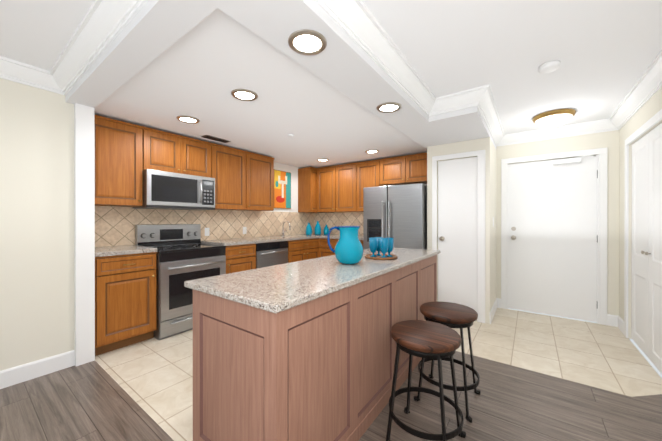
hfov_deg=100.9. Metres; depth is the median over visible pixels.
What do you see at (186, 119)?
recessed light
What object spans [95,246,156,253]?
countertop
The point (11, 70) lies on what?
crown molding
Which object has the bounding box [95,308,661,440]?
floor
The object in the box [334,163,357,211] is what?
upper cabinet
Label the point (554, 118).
dome ceiling light
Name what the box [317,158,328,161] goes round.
recessed light
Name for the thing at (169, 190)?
microwave
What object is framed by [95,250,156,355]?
base cabinet
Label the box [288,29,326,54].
recessed light
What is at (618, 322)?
baseboard
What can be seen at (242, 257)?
base cabinet
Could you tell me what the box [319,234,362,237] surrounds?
countertop
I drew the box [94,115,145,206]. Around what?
upper cabinet
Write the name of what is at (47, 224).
wall
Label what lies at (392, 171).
upper cabinet
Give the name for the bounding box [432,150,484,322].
door frame
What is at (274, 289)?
island countertop
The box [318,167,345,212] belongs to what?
upper cabinet
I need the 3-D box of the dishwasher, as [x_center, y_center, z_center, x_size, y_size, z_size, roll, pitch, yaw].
[-1.090,0.783,4.279,0.648,0.912,0.614,0,0,36]
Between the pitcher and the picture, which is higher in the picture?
the picture
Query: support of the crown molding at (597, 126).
attached to the wall
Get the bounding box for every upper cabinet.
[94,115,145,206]
[146,127,213,177]
[214,144,245,210]
[246,151,273,210]
[298,167,317,212]
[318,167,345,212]
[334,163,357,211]
[358,160,377,210]
[378,156,409,185]
[406,153,426,183]
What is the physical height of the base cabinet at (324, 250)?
0.914 m
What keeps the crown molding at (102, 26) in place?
attached to the wall
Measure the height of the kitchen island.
0.900 m
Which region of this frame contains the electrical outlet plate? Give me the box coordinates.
[205,228,208,235]
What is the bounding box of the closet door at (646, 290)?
[631,123,661,372]
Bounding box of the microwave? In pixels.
[133,169,214,209]
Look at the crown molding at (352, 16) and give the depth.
1.75 m
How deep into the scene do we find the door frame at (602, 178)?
3.29 m
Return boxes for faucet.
[281,221,290,235]
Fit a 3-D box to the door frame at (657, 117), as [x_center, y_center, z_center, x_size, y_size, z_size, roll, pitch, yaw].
[2.822,0.189,2.468,0.018,2.105,1.170,0,0,36]
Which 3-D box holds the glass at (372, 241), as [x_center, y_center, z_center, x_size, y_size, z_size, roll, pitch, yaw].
[0.352,0.222,2.272,0.074,0.155,0.074,0,0,30]
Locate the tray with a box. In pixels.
[365,253,397,259]
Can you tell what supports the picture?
attached to the wall
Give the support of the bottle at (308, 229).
on the countertop at (274, 237)
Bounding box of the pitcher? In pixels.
[327,226,363,263]
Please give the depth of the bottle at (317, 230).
5.37 m
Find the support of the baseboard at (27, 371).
attached to the wall
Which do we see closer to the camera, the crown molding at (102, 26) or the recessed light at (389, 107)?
the crown molding at (102, 26)
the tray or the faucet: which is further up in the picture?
the faucet
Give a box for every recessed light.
[176,115,199,123]
[231,89,257,100]
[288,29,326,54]
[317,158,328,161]
[365,150,378,153]
[377,102,401,112]
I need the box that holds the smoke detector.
[538,60,560,72]
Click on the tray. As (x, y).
(367, 256)
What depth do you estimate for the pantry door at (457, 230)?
3.52 m
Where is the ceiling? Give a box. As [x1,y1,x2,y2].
[0,0,661,167]
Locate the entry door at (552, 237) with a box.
[508,155,597,321]
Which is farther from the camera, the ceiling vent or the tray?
the ceiling vent
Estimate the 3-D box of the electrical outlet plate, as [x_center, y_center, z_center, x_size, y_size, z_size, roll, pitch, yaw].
[-1.779,0.162,3.927,0.006,0.115,0.072,0,0,36]
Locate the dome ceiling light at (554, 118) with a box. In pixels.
[532,108,575,127]
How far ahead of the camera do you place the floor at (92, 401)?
1.79 m
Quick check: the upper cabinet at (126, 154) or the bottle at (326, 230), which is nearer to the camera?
the upper cabinet at (126, 154)
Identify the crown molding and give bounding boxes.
[0,56,67,94]
[48,0,147,91]
[314,0,443,115]
[440,88,475,112]
[476,84,507,146]
[508,119,607,144]
[608,50,661,130]
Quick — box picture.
[274,169,290,208]
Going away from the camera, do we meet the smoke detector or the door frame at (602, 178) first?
the smoke detector
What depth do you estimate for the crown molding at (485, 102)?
2.85 m
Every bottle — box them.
[306,223,311,234]
[314,221,320,234]
[323,224,328,234]
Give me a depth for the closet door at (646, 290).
2.47 m
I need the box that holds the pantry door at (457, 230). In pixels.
[438,157,476,311]
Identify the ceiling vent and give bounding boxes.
[201,135,230,142]
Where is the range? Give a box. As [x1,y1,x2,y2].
[135,224,225,339]
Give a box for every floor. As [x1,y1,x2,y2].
[0,351,661,440]
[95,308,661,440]
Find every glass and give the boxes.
[369,237,375,256]
[376,237,391,257]
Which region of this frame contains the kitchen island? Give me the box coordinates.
[193,255,436,440]
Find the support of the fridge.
on the floor at (153, 378)
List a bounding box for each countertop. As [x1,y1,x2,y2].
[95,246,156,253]
[184,247,439,314]
[207,234,318,245]
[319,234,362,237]
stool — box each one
[386,320,465,440]
[414,301,480,422]
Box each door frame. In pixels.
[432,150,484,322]
[501,147,607,324]
[624,109,661,337]
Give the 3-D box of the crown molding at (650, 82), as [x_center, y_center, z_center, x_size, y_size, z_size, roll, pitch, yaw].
[1.243,-1.112,0.375,0.105,0.125,7.030,0,0,36]
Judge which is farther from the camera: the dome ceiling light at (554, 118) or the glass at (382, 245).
the dome ceiling light at (554, 118)
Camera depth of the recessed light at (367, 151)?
4.19 m
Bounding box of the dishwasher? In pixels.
[256,241,287,268]
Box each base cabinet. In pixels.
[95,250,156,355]
[201,242,258,273]
[263,238,318,262]
[319,238,362,256]
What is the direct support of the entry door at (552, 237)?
in the wall
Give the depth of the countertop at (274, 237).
4.09 m
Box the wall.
[0,78,661,370]
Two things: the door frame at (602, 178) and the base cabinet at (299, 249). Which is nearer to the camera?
the door frame at (602, 178)
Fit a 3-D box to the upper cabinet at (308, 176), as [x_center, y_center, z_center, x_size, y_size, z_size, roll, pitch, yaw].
[-0.377,-0.600,5.587,0.326,0.872,0.516,0,0,36]
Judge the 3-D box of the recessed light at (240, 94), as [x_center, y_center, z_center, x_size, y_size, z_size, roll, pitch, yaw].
[-0.728,-1.052,2.303,0.215,0.014,0.215,0,0,-3]
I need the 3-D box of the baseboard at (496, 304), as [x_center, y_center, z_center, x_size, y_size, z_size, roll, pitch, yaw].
[2.142,1.175,3.592,0.020,0.130,0.780,0,0,36]
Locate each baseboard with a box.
[0,350,74,388]
[490,298,498,323]
[613,315,623,333]
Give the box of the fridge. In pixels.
[363,183,426,249]
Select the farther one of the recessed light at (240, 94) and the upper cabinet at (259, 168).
the upper cabinet at (259, 168)
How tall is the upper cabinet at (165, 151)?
0.472 m
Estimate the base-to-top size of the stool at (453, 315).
0.621 m
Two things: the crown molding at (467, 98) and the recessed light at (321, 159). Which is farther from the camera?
the recessed light at (321, 159)
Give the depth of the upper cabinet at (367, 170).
4.78 m
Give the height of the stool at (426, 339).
0.621 m
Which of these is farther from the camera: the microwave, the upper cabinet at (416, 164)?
the upper cabinet at (416, 164)
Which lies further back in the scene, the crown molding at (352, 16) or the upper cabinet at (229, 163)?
the upper cabinet at (229, 163)
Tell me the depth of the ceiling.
1.95 m
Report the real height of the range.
1.190 m

